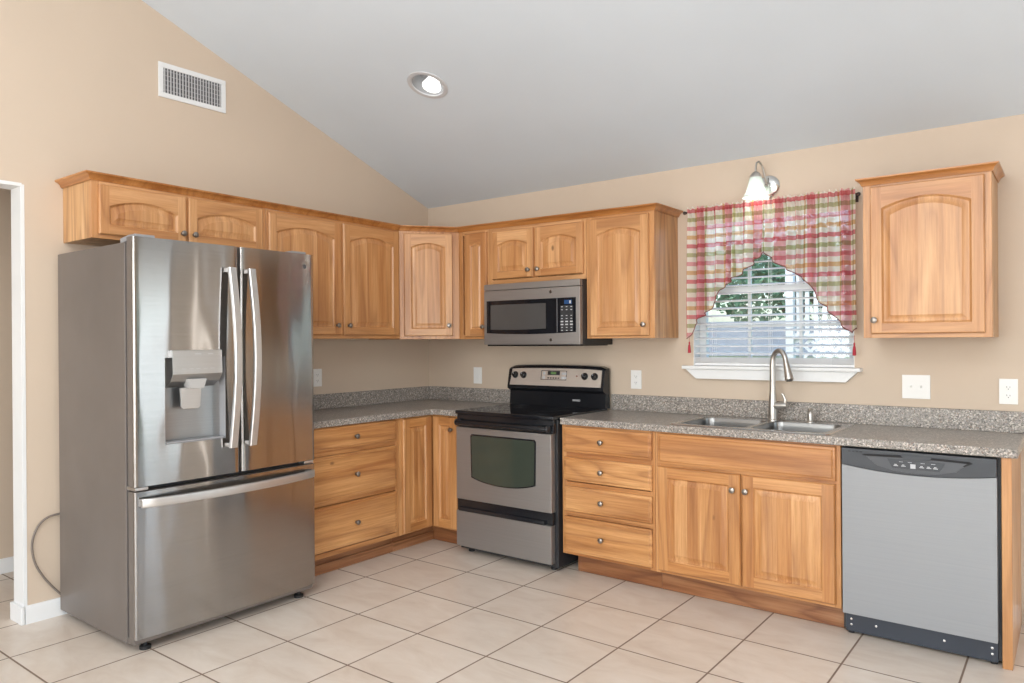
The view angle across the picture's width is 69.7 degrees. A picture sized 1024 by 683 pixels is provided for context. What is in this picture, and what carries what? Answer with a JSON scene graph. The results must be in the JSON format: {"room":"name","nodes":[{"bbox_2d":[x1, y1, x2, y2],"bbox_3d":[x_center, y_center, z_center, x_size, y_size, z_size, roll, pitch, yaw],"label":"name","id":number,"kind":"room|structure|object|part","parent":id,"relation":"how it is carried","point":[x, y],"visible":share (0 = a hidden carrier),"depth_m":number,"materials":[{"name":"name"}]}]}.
{"room":"kitchen","nodes":[
{"label":"kitchen","id":0,"kind":"room"},
{"bbox_2d":[0,188,13,558],"bbox_3d":[-3.434,0.142,3.267,1.000,2.500,4.700,0,0,37],"label":"wall","id":1,"kind":"structure","parent":0,"point":[6,407],"depth_m":4.43,"materials":[{"name":"beige paint"}]},
{"bbox_2d":[0,556,13,573],"bbox_3d":[-3.737,1.350,3.506,0.014,0.088,4.500,0,0,37],"label":"baseboard","id":2,"kind":"structure","parent":1,"relation":"attached to","point":[6,564],"depth_m":4.42,"materials":[{"name":"white paint"}]},
{"bbox_2d":[0,0,428,604],"bbox_3d":[-3.147,-0.656,2.727,0.120,4.092,8.000,0,0,37],"label":"wall","id":3,"kind":"structure","parent":0,"point":[79,78],"depth_m":3.98,"materials":[{"name":"beige paint"}]},
{"bbox_2d":[0,180,26,606],"bbox_3d":[-2.880,0.308,3.068,0.129,2.161,1.464,0,0,37],"label":"trim","id":4,"kind":"structure","parent":3,"relation":"attached to","point":[17,189],"depth_m":3.62,"materials":[{"name":"white paint"}]},
{"bbox_2d":[10,597,66,625],"bbox_3d":[-2.089,1.338,4.088,0.144,0.088,1.172,0,0,37],"label":"baseboard","id":5,"kind":"structure","parent":3,"relation":"attached to","point":[40,611],"depth_m":3.64,"materials":[{"name":"white paint"}]},
{"bbox_2d":[63,180,265,249],"bbox_3d":[-1.848,-0.646,4.017,0.372,0.283,0.962,0,0,37],"label":"upper cabinet","id":6,"kind":"object","parent":3,"relation":"attached to","point":[95,213],"visible":0.95,"depth_m":3.77,"materials":[{"name":"brown wood"}]},
{"bbox_3d":[-1.871,-0.646,3.742,0.019,0.243,0.439,0,0,37],"label":"door","id":7,"kind":"part","parent":6,"relation":"part of","materials":[{"name":"brown wood"}]},
{"bbox_3d":[-1.733,-0.570,3.884,0.028,0.031,0.031,0,0,37],"label":"knob","id":8,"kind":"part","parent":6,"relation":"part of","materials":[{"name":"grey metal"}]},
{"bbox_3d":[-1.694,-0.571,3.935,0.028,0.031,0.031,0,0,37],"label":"knob","id":9,"kind":"part","parent":6,"relation":"part of","materials":[{"name":"grey metal"}]},
{"bbox_3d":[-1.592,-0.648,4.106,0.019,0.243,0.449,0,0,37],"label":"door","id":10,"kind":"part","parent":6,"relation":"part of","materials":[{"name":"brown wood"}]},
{"bbox_2d":[158,61,225,112],"bbox_3d":[-1.864,-1.481,4.302,0.008,0.197,0.412,0,0,37],"label":"air vent","id":11,"kind":"object","parent":3,"relation":"in","point":[175,83],"visible":1,"depth_m":4.29,"materials":[{"name":"white metal"}]},
{"bbox_2d":[313,369,321,386],"bbox_3d":[-1.322,0.246,4.994,0.008,0.120,0.076,0,0,37],"label":"power outlet","id":12,"kind":"object","parent":3,"relation":"attached to","point":[317,373],"visible":0.88,"depth_m":4.99,"materials":[{"name":"white plastic"}]},
{"bbox_2d":[265,209,399,338],"bbox_3d":[-1.226,-0.399,4.826,0.372,0.762,1.071,0,0,37],"label":"upper cabinet","id":13,"kind":"object","parent":3,"relation":"attached to","point":[356,266],"visible":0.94,"depth_m":4.77,"materials":[{"name":"brown wood"}]},
{"bbox_3d":[-1.267,-0.401,4.528,0.019,0.723,0.527,0,0,37],"label":"door","id":14,"kind":"part","parent":13,"relation":"part of","materials":[{"name":"brown wood"}]},
{"bbox_2d":[55,170,682,232],"bbox_3d":[-0.728,-0.792,4.513,3.469,0.070,1.298,0,0,-15],"label":"crown molding","id":15,"kind":"structure","parent":13,"relation":"attached to","point":[85,175],"depth_m":4.41,"materials":[{"name":"brown wood"}]},
{"bbox_3d":[-0.944,-0.403,4.949,0.019,0.723,0.485,0,0,37],"label":"door","id":16,"kind":"part","parent":13,"relation":"part of","materials":[{"name":"brown wood"}]},
{"bbox_2d":[314,386,511,409],"bbox_3d":[-0.823,0.407,4.921,0.887,0.102,1.699,0,0,37],"label":"backsplash","id":17,"kind":"structure","parent":3,"relation":"attached to","point":[359,398],"depth_m":5.47,"materials":[{"name":"stone"}]},
{"bbox_2d":[369,231,459,339],"bbox_3d":[-0.614,-0.397,5.429,0.610,0.760,0.630,0,0,37],"label":"upper cabinet","id":18,"kind":"object","parent":3,"relation":"attached to","point":[428,261],"visible":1,"depth_m":5.18,"materials":[{"name":"brown wood"}]},
{"bbox_3d":[-0.590,-0.399,5.190,0.340,0.720,0.019,0,0,-9],"label":"door","id":19,"kind":"part","parent":18,"relation":"part of","materials":[{"name":"brown wood"}]},
{"bbox_2d":[0,539,1023,682],"bbox_3d":[-0.912,1.435,0.965,7.850,0.120,8.100,0,0,37],"label":"floor","id":20,"kind":"structure","parent":0,"point":[431,611],"depth_m":3.36,"materials":[{"name":"tile"}]},
{"bbox_2d":[58,234,314,649],"bbox_3d":[-1.636,0.450,3.810,0.882,1.858,0.962,0,0,37],"label":"refrigerator","id":21,"kind":"object","parent":20,"relation":"on","point":[187,472],"visible":1,"depth_m":3.49,"materials":[{"name":"silver metal"}]},
{"bbox_2d":[31,513,59,594],"bbox_3d":[-2.272,1.107,3.719,0.011,0.488,0.284,0,0,37],"label":"power cord","id":22,"kind":"object","parent":21,"relation":"attached to","point":[55,514],"visible":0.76,"depth_m":3.63,"materials":[{"name":"grey rubber"}]},
{"bbox_3d":[-1.520,0.088,3.430,0.070,1.104,0.503,0,0,37],"label":"door","id":23,"kind":"part","parent":21,"relation":"part of","materials":[{"name":"silver metal"}]},
{"bbox_3d":[-1.488,0.126,3.443,0.078,0.172,0.244,0,0,37],"label":"dispenser panel","id":24,"kind":"part","parent":21,"relation":"part of","materials":[{"name":"metal"}]},
{"bbox_3d":[-1.399,1.324,3.634,0.070,0.026,0.954,0,0,37],"label":"rail","id":25,"kind":"part","parent":21,"relation":"part of","materials":[{"name":"silver metal"}]},
{"bbox_3d":[-1.374,0.985,3.613,0.070,0.648,0.962,0,0,37],"label":"freezer drawer","id":26,"kind":"part","parent":21,"relation":"part of","materials":[{"name":"silver metal"}]},
{"bbox_3d":[-1.339,0.077,3.544,0.083,0.870,0.044,0,0,37],"label":"handle","id":27,"kind":"part","parent":21,"relation":"part of","materials":[{"name":"silver metal"}]},
{"bbox_3d":[-1.275,0.076,3.628,0.083,0.870,0.044,0,0,37],"label":"handle","id":28,"kind":"part","parent":21,"relation":"part of","materials":[{"name":"silver metal"}]},
{"bbox_3d":[-1.224,0.086,3.817,0.070,1.104,0.447,0,0,37],"label":"door","id":29,"kind":"part","parent":21,"relation":"part of","materials":[{"name":"silver metal"}]},
{"bbox_2d":[313,419,398,575],"bbox_3d":[-1.180,0.938,4.640,0.656,0.874,0.737,0,0,37],"label":"base cabinet","id":30,"kind":"object","parent":20,"relation":"on","point":[356,479],"visible":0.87,"depth_m":4.46,"materials":[{"name":"brown wood"}]},
{"bbox_3d":[-0.953,0.801,4.459,0.019,0.262,0.684,0,0,37],"label":"drawer","id":31,"kind":"part","parent":30,"relation":"part of","materials":[{"name":"brown wood"}]},
{"bbox_3d":[-0.955,0.572,4.459,0.019,0.133,0.684,0,0,37],"label":"drawer","id":32,"kind":"part","parent":30,"relation":"part of","materials":[{"name":"brown wood"}]},
{"bbox_3d":[-0.951,1.093,4.459,0.019,0.262,0.684,0,0,37],"label":"drawer","id":33,"kind":"part","parent":30,"relation":"part of","materials":[{"name":"brown wood"}]},
{"bbox_2d":[391,415,457,551],"bbox_3d":[-0.583,0.934,5.229,0.888,0.874,0.923,0,0,37],"label":"base cabinet","id":34,"kind":"object","parent":20,"relation":"on","point":[427,444],"visible":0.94,"depth_m":4.90,"materials":[{"name":"brown wood"}]},
{"bbox_2d":[314,386,511,428],"bbox_3d":[-0.823,0.427,4.921,0.887,0.140,1.699,0,0,37],"label":"countertop","id":35,"kind":"structure","parent":34,"relation":"on","point":[346,408],"depth_m":5.21,"materials":[{"name":"stone"}]},
{"bbox_3d":[-0.628,0.877,4.882,0.019,0.744,0.262,0,0,37],"label":"door","id":36,"kind":"part","parent":34,"relation":"part of","materials":[{"name":"brown wood"}]},
{"bbox_3d":[-0.446,0.876,4.924,0.212,0.744,0.019,0,0,37],"label":"door","id":37,"kind":"part","parent":34,"relation":"part of","materials":[{"name":"brown wood"}]},
{"bbox_2d":[454,364,609,569],"bbox_3d":[0.122,0.763,4.795,0.786,1.206,0.694,0,0,37],"label":"stove","id":38,"kind":"object","parent":20,"relation":"on","point":[510,456],"visible":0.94,"depth_m":4.58,"materials":[{"name":"silver metal"}]},
{"bbox_3d":[-0.072,1.078,4.561,0.672,0.025,0.022,0,0,37],"label":"drawer pull","id":39,"kind":"part","parent":38,"relation":"part of","materials":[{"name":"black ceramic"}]},
{"bbox_2d":[454,419,554,513],"bbox_3d":[-0.064,0.757,4.553,0.746,0.517,0.084,0,0,37],"label":"oven","id":40,"kind":"object","parent":38,"relation":"in","point":[506,464],"depth_m":4.52,"materials":[{"name":"silver metal"}]},
{"bbox_3d":[-0.051,1.205,4.571,0.744,0.228,0.043,0,0,37],"label":"storage drawer","id":41,"kind":"part","parent":38,"relation":"part of","materials":[{"name":"silver metal"}]},
{"bbox_3d":[-0.047,0.508,4.571,0.758,0.079,0.031,0,0,37],"label":"vent trim","id":42,"kind":"part","parent":38,"relation":"part of","materials":[{"name":"black metal"}]},
{"bbox_3d":[0.018,0.234,5.204,0.049,0.048,0.033,0,0,37],"label":"control knob","id":43,"kind":"part","parent":38,"relation":"part of","materials":[{"name":"black plastic"}]},
{"bbox_3d":[0.076,0.234,5.160,0.049,0.048,0.033,0,0,37],"label":"control knob","id":44,"kind":"part","parent":38,"relation":"part of","materials":[{"name":"black plastic"}]},
{"bbox_2d":[455,403,607,420],"bbox_3d":[0.128,0.453,4.795,0.772,0.025,0.635,0,0,37],"label":"cooktop","id":45,"kind":"object","parent":38,"relation":"in","point":[514,411],"depth_m":4.70,"materials":[{"name":"black glass"}]},
{"bbox_3d":[0.285,0.230,5.014,0.210,0.064,0.014,0,0,37],"label":"clock panel","id":46,"kind":"part","parent":38,"relation":"part of","materials":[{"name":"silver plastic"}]},
{"bbox_3d":[0.287,0.243,5.014,0.744,0.120,0.028,0,0,37],"label":"control panel","id":47,"kind":"part","parent":38,"relation":"part of","materials":[{"name":"metal"}]},
{"bbox_3d":[0.474,0.231,4.854,0.049,0.048,0.033,0,0,37],"label":"control knob","id":48,"kind":"part","parent":38,"relation":"part of","materials":[{"name":"black plastic"}]},
{"bbox_3d":[0.534,0.231,4.808,0.049,0.048,0.033,0,0,37],"label":"control knob","id":49,"kind":"part","parent":38,"relation":"part of","materials":[{"name":"black plastic"}]},
{"bbox_2d":[562,424,661,587],"bbox_3d":[0.712,0.925,4.405,0.604,0.874,0.656,0,0,37],"label":"base cabinet","id":50,"kind":"object","parent":20,"relation":"on","point":[609,474],"visible":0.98,"depth_m":4.16,"materials":[{"name":"brown wood"}]},
{"bbox_3d":[0.532,0.574,4.173,0.571,0.146,0.019,0,0,37],"label":"drawer","id":51,"kind":"part","parent":50,"relation":"part of","materials":[{"name":"brown wood"}]},
{"bbox_3d":[0.536,1.129,4.173,0.571,0.208,0.019,0,0,37],"label":"drawer","id":52,"kind":"part","parent":50,"relation":"part of","materials":[{"name":"brown wood"}]},
{"bbox_3d":[0.535,0.920,4.173,0.571,0.146,0.019,0,0,37],"label":"drawer","id":53,"kind":"part","parent":50,"relation":"part of","materials":[{"name":"brown wood"}]},
{"bbox_3d":[0.533,0.746,4.173,0.571,0.138,0.019,0,0,37],"label":"drawer","id":54,"kind":"part","parent":50,"relation":"part of","materials":[{"name":"brown wood"}]},
{"bbox_2d":[655,431,844,627],"bbox_3d":[1.327,0.921,3.933,0.944,0.874,0.656,0,0,37],"label":"base cabinet","id":55,"kind":"object","parent":20,"relation":"on","point":[752,523],"visible":0.96,"depth_m":3.66,"materials":[{"name":"brown wood"}]},
{"bbox_3d":[0.971,0.951,3.840,0.453,0.562,0.019,0,0,37],"label":"door","id":56,"kind":"part","parent":55,"relation":"part of","materials":[{"name":"brown wood"}]},
{"bbox_3d":[1.107,0.749,3.704,0.031,0.031,0.028,0,0,37],"label":"knob","id":57,"kind":"part","parent":55,"relation":"part of","materials":[{"name":"grey metal"}]},
{"bbox_3d":[1.160,0.749,3.664,0.031,0.031,0.028,0,0,37],"label":"knob","id":58,"kind":"part","parent":55,"relation":"part of","materials":[{"name":"grey metal"}]},
{"bbox_3d":[1.333,0.949,3.562,0.440,0.562,0.019,0,0,37],"label":"door","id":59,"kind":"part","parent":55,"relation":"part of","materials":[{"name":"brown wood"}]},
{"bbox_2d":[560,394,1023,458],"bbox_3d":[1.360,0.412,3.919,2.237,0.140,0.634,0,0,37],"label":"countertop","id":60,"kind":"structure","parent":55,"relation":"on","point":[988,433],"depth_m":3.77,"materials":[{"name":"stone"}]},
{"bbox_2d":[671,416,853,434],"bbox_3d":[1.325,0.533,3.916,0.820,0.189,0.515,0,0,37],"label":"sink","id":61,"kind":"object","parent":60,"relation":"in","point":[803,427],"visible":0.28,"depth_m":3.98,"materials":[{"name":"silver metal"}]},
{"bbox_3d":[1.155,0.534,4.014,0.361,0.189,0.395,0,0,37],"label":"bowl","id":62,"kind":"part","parent":61,"relation":"part of","materials":[{"name":"silver metal"}]},
{"bbox_3d":[1.464,0.532,3.778,0.361,0.189,0.395,0,0,37],"label":"bowl","id":63,"kind":"part","parent":61,"relation":"part of","materials":[{"name":"silver metal"}]},
{"bbox_2d":[806,408,813,422],"bbox_3d":[1.604,0.399,3.966,0.042,0.074,0.071,0,0,37],"label":"soap dispenser","id":64,"kind":"object","parent":61,"relation":"on","point":[810,414],"visible":1,"depth_m":3.97,"materials":[{"name":"silver metal"}]},
{"bbox_2d":[767,348,793,419],"bbox_3d":[1.485,0.237,4.046,0.074,0.400,0.180,0,0,-24],"label":"kitchen faucet","id":65,"kind":"object","parent":60,"relation":"on","point":[773,405],"visible":1,"depth_m":4.08,"materials":[{"name":"silver metal"}]},
{"bbox_3d":[1.469,0.167,4.052,0.034,0.260,0.133,0,0,-20],"label":"spout","id":66,"kind":"part","parent":65,"relation":"part of","materials":[{"name":"silver metal"}]},
{"bbox_3d":[1.488,0.356,4.068,0.072,0.042,0.043,0,0,37],"label":"handle","id":67,"kind":"part","parent":65,"relation":"part of","materials":[{"name":"silver metal"}]},
{"bbox_3d":[1.499,0.317,4.056,0.032,0.067,0.020,0,0,37],"label":"lever","id":68,"kind":"part","parent":65,"relation":"part of","materials":[{"name":"silver metal"}]},
{"bbox_2d":[842,446,1001,664],"bbox_3d":[1.945,0.917,3.448,0.617,0.872,0.618,0,0,37],"label":"dishwasher","id":69,"kind":"object","parent":20,"relation":"on","point":[922,531],"visible":0.99,"depth_m":3.19,"materials":[{"name":"silver plastic"}]},
{"bbox_3d":[1.757,0.540,3.202,0.224,0.042,0.003,0,0,37],"label":"button panel","id":70,"kind":"part","parent":69,"relation":"part of","materials":[{"name":"black plastic"}]},
{"bbox_3d":[1.795,1.296,3.250,0.593,0.093,0.006,0,0,37],"label":"kick plate","id":71,"kind":"part","parent":69,"relation":"part of","materials":[{"name":"black metal"}]},
{"bbox_2d":[1001,453,1021,670],"bbox_3d":[2.226,0.914,3.273,0.036,0.874,0.611,0,0,37],"label":"end panel","id":72,"kind":"object","parent":20,"relation":"on","point":[1010,467],"visible":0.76,"depth_m":3.04,"materials":[{"name":"brown wood"}]},
{"bbox_2d":[142,0,1023,208],"bbox_3d":[-0.493,-1.829,0.718,6.750,1.581,8.050,0,0,37],"label":"ceiling","id":73,"kind":"structure","parent":0,"point":[541,95],"depth_m":3.88,"materials":[{"name":"white paint"}]},
{"bbox_2d":[407,71,447,98],"bbox_3d":[-0.490,-1.520,4.270,0.242,0.156,0.230,0,0,18],"label":"recessed light","id":74,"kind":"object","parent":73,"relation":"in","point":[429,85],"visible":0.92,"depth_m":4.30,"materials":[{"name":"white metal"}]},
{"bbox_3d":[-0.465,-1.515,4.309,0.112,0.072,0.112,0,-20,37],"label":"bulb","id":75,"kind":"part","parent":74,"relation":"part of","materials":[{"name":"white glass"}]},
{"bbox_2d":[428,114,1023,624],"bbox_3d":[1.993,0.053,3.921,6.820,2.600,0.140,0,0,37],"label":"wall","id":76,"kind":"structure","parent":0,"point":[964,372],"depth_m":4.05,"materials":[{"name":"beige paint"}]},
{"bbox_2d":[459,229,488,338],"bbox_3d":[-0.183,-0.397,5.262,0.273,0.760,0.372,0,0,37],"label":"upper cabinet","id":77,"kind":"object","parent":76,"relation":"attached to","point":[473,245],"visible":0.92,"depth_m":5.13,"materials":[{"name":"brown wood"}]},
{"bbox_2d":[474,367,481,383],"bbox_3d":[-0.259,0.256,5.554,0.080,0.124,0.008,0,0,37],"label":"wall switch","id":78,"kind":"object","parent":76,"relation":"attached to","point":[477,370],"visible":1,"depth_m":5.55,"materials":[{"name":"white plastic"}]},
{"bbox_2d":[489,218,586,284],"bbox_3d":[0.236,-0.583,4.939,0.784,0.384,0.372,0,0,37],"label":"upper cabinet","id":79,"kind":"object","parent":76,"relation":"attached to","point":[549,251],"visible":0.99,"depth_m":4.79,"materials":[{"name":"brown wood"}]},
{"bbox_3d":[0.004,-0.586,4.930,0.342,0.324,0.019,0,0,37],"label":"door","id":80,"kind":"part","parent":79,"relation":"part of","materials":[{"name":"brown wood"}]},
{"bbox_2d":[484,279,611,345],"bbox_3d":[0.235,-0.179,4.923,0.769,0.416,0.402,0,0,37],"label":"microwave oven","id":81,"kind":"object","parent":79,"relation":"attached to","point":[553,312],"visible":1,"depth_m":4.73,"materials":[{"name":"silver metal"}]},
{"bbox_3d":[0.112,-0.161,4.767,0.712,0.225,0.003,0,0,37],"label":"door glass","id":82,"kind":"part","parent":81,"relation":"part of","materials":[{"name":"black glass"}]},
{"bbox_3d":[0.124,-0.161,4.780,0.767,0.362,0.034,0,0,37],"label":"door","id":83,"kind":"part","parent":81,"relation":"part of","materials":[{"name":"silver metal"}]},
{"bbox_3d":[0.299,-0.588,4.704,0.365,0.324,0.019,0,0,37],"label":"door","id":84,"kind":"part","parent":79,"relation":"part of","materials":[{"name":"brown wood"}]},
{"bbox_2d":[586,210,677,338],"bbox_3d":[0.734,-0.397,4.559,0.463,0.752,0.372,0,0,37],"label":"upper cabinet","id":85,"kind":"object","parent":76,"relation":"attached to","point":[632,258],"visible":1,"depth_m":4.42,"materials":[{"name":"brown wood"}]},
{"bbox_3d":[0.645,-0.394,4.440,0.398,0.720,0.019,0,0,37],"label":"door","id":86,"kind":"part","parent":85,"relation":"part of","materials":[{"name":"brown wood"}]},
{"bbox_2d":[631,370,641,388],"bbox_3d":[0.800,0.245,4.742,0.076,0.120,0.008,0,0,37],"label":"power outlet","id":87,"kind":"object","parent":76,"relation":"attached to","point":[636,375],"visible":1,"depth_m":4.74,"materials":[{"name":"white plastic"}]},
{"bbox_2d":[742,161,779,199],"bbox_3d":[1.395,-0.915,4.154,0.170,0.213,0.208,0,0,37],"label":"wall sconce","id":88,"kind":"object","parent":76,"relation":"attached to","point":[768,186],"visible":1,"depth_m":4.15,"materials":[{"name":"white glass"}]},
{"bbox_3d":[1.371,-0.867,4.137,0.152,0.118,0.152,0,0,37],"label":"lamp shade","id":89,"kind":"part","parent":88,"relation":"part of","materials":[{"name":"white glass"}]},
{"bbox_3d":[1.416,-0.953,4.168,0.121,0.138,0.017,0,0,-36],"label":"arm","id":90,"kind":"part","parent":88,"relation":"part of","materials":[{"name":"silver metal"}]},
{"bbox_3d":[1.466,-0.889,4.212,0.128,0.128,0.028,0,0,37],"label":"wall plate","id":91,"kind":"part","parent":88,"relation":"part of","materials":[{"name":"silver metal"}]},
{"bbox_2d":[683,192,860,214],"bbox_3d":[1.453,-0.769,4.194,1.000,0.050,0.073,0,0,37],"label":"curtain rod","id":92,"kind":"object","parent":76,"relation":"attached to","point":[857,194],"visible":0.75,"depth_m":3.93,"materials":[{"name":"brown metal"}]},
{"bbox_2d":[686,198,763,352],"bbox_3d":[1.244,-0.371,4.299,0.476,0.880,0.054,0,0,37],"label":"curtain","id":93,"kind":"object","parent":92,"relation":"hanging from","point":[723,241],"visible":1,"depth_m":4.33,"materials":[{"name":"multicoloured fabric"}]},
{"bbox_2d":[763,187,856,355],"bbox_3d":[1.619,-0.369,4.013,0.488,0.890,0.056,0,0,37],"label":"curtain","id":94,"kind":"object","parent":92,"relation":"hanging from","point":[812,236],"visible":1,"depth_m":3.97,"materials":[{"name":"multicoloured fabric"}]},
{"bbox_2d":[682,365,862,382],"bbox_3d":[1.480,0.183,4.247,1.012,0.078,0.137,0,0,37],"label":"trim","id":95,"kind":"structure","parent":76,"relation":"attached to","point":[809,374],"depth_m":4.20,"materials":[{"name":"white paint"}]},
{"bbox_2d":[693,266,854,367],"bbox_3d":[1.511,-0.315,4.278,0.915,0.918,0.125,0,0,37],"label":"window","id":96,"kind":"structure","parent":76,"relation":"in","point":[800,285],"depth_m":4.38,"materials":[{"name":"white paint"}]},
{"bbox_2d":[695,253,853,367],"bbox_3d":[1.494,-0.312,4.256,0.906,0.911,0.060,0,0,37],"label":"window blind","id":97,"kind":"object","parent":96,"relation":"attached to","point":[714,361],"visible":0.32,"depth_m":4.25,"materials":[{"name":"white plastic"}]},
{"bbox_3d":[1.495,-0.295,4.256,0.002,0.862,0.059,0,0,37],"label":"ladder cord","id":98,"kind":"part","parent":97,"relation":"part of","materials":[{"name":"white fabric"}]},
{"bbox_3d":[1.498,0.135,4.256,0.906,0.016,0.054,0,0,37],"label":"rail","id":99,"kind":"part","parent":97,"relation":"part of","materials":[{"name":"white plastic"}]},
{"bbox_3d":[1.764,-0.297,4.050,0.002,0.862,0.059,0,0,37],"label":"ladder cord","id":100,"kind":"part","parent":97,"relation":"part of","materials":[{"name":"white fabric"}]},
{"bbox_2d":[611,394,1023,433],"bbox_3d":[1.547,0.391,4.163,2.237,0.102,0.019,0,0,37],"label":"backsplash","id":101,"kind":"structure","parent":76,"relation":"attached to","point":[921,417],"depth_m":3.97,"materials":[{"name":"stone"}]},
{"bbox_2d":[902,375,929,398],"bbox_3d":[2.068,0.232,3.766,0.128,0.122,0.014,0,0,37],"label":"light switch","id":102,"kind":"object","parent":76,"relation":"attached to","point":[913,386],"visible":1,"depth_m":3.77,"materials":[{"name":"white plastic"}]},
{"bbox_2d":[855,161,1004,337],"bbox_3d":[2.025,-0.410,3.570,0.593,0.781,0.372,0,0,37],"label":"upper cabinet","id":103,"kind":"object","parent":76,"relation":"attached to","point":[930,237],"visible":1,"depth_m":3.43,"materials":[{"name":"brown wood"}]},
{"bbox_3d":[1.753,-0.103,3.563,0.031,0.031,0.028,0,0,37],"label":"knob","id":104,"kind":"part","parent":103,"relation":"part of","materials":[{"name":"grey metal"}]},
{"bbox_3d":[1.938,-0.396,3.449,0.472,0.714,0.019,0,0,37],"label":"door","id":105,"kind":"part","parent":103,"relation":"part of","materials":[{"name":"brown wood"}]},
{"bbox_3d":[2.028,-0.782,3.577,0.593,0.036,0.354,0,0,37],"label":"crown molding","id":106,"kind":"part","parent":103,"relation":"part of","materials":[{"name":"brown wood"}]},
{"bbox_2d":[999,379,1017,404],"bbox_3d":[2.382,0.240,3.530,0.076,0.122,0.008,0,0,37],"label":"power outlet","id":107,"kind":"object","parent":76,"relation":"attached to","point":[1008,388],"visible":1,"depth_m":3.53,"materials":[{"name":"white plastic"}]},
{"bbox_2d":[1004,384,1012,389],"bbox_3d":[2.381,0.220,3.528,0.033,0.029,0.003,0,0,37],"label":"receptacle","id":108,"kind":"object","parent":107,"relation":"attached to","point":[1006,386],"depth_m":3.53,"materials":[{"name":"white plastic"}]},
{"bbox_2d":[1004,393,1012,398],"bbox_3d":[2.381,0.260,3.528,0.033,0.029,0.003,0,0,37],"label":"receptacle","id":109,"kind":"object","parent":107,"relation":"attached to","point":[1006,395],"depth_m":3.53,"materials":[{"name":"white plastic"}]},
{"label":"outside","id":110,"kind":"structure","parent":0,"visible":0},
{"bbox_3d":[6.397,1.583,25.752,37.000,0.050,39.860,0,0,37],"label":"lawn","id":111,"kind":"structure","parent":110,"visible":0},
{"bbox_2d":[715,254,830,321],"bbox_3d":[7.143,-1.033,18.797,4.026,5.188,4.122,0,0,37],"label":"tree","id":112,"kind":"object","parent":111,"relation":"on","point":[763,257],"visible":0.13,"depth_m":18.11,"materials":[{"name":"green plant"}]},
{"bbox_2d":[709,319,848,357],"bbox_3d":[4.585,0.577,15.833,5.800,2.000,2.800,0,0,37],"label":"fence","id":113,"kind":"object","parent":111,"relation":"on","point":[755,333],"visible":0.12,"depth_m":14.56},
{"bbox_2d":[785,268,848,357],"bbox_3d":[3.134,0.443,6.237,1.570,2.300,0.070,0,0,37],"label":"window blind","id":114,"kind":"object","parent":111,"relation":"on","point":[787,278],"visible":0.03,"depth_m":6.60,"materials":[{"name":"white paint"}]}
]}

